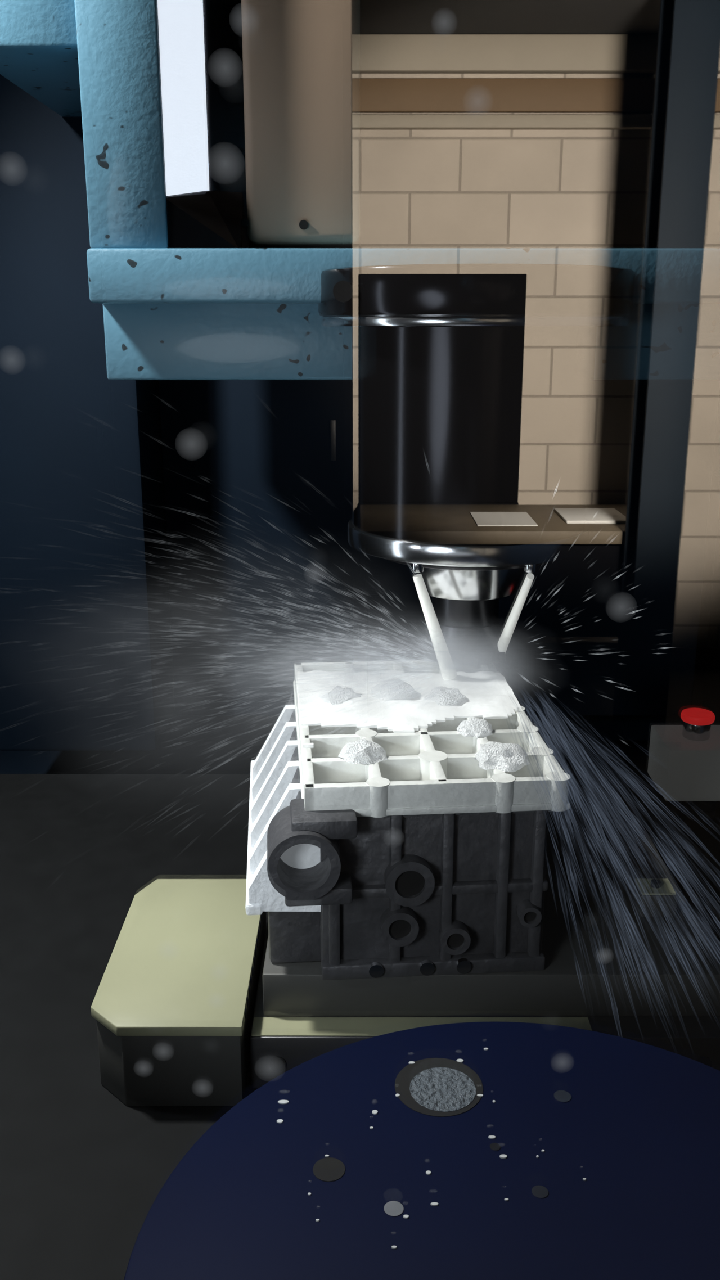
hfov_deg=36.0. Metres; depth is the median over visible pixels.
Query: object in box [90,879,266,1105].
block
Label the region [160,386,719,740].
guard
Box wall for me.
[0,0,719,750]
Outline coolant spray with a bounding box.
[336,484,719,974]
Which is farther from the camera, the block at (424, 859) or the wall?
the wall
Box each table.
[123,1021,719,1279]
[249,771,719,1087]
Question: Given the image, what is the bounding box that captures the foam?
[296,669,529,772]
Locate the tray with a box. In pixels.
[0,745,719,807]
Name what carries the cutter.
attached to the head
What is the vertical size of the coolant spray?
0.694 m
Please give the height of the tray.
0.030 m
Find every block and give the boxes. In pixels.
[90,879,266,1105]
[245,660,570,980]
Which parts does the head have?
head mounting plate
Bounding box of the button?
[647,708,719,820]
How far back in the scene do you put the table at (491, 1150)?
0.82 m
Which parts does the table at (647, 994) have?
sub plate, plate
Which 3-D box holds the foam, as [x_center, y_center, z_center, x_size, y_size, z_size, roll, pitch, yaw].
[0.057,0.083,1.325,0.282,0.022,0.328,0,16,0]
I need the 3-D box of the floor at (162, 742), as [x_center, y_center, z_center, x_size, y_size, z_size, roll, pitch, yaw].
[0.000,1.518,0.331,7.400,0.100,8.800,0,16,0]
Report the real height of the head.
1.153 m
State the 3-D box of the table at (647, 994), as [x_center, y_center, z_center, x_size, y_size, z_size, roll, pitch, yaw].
[0.151,0.343,1.492,0.538,0.118,0.640,0,16,0]
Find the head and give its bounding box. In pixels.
[0,0,719,572]
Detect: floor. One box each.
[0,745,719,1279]
[158,740,650,745]
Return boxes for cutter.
[407,565,534,664]
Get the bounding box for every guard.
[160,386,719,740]
[701,505,719,724]
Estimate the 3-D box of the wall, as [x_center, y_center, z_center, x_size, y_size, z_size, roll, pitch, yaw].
[-0.002,-0.656,2.106,1.404,1.700,0.410,0,16,0]
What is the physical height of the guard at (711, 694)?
1.850 m
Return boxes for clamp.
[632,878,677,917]

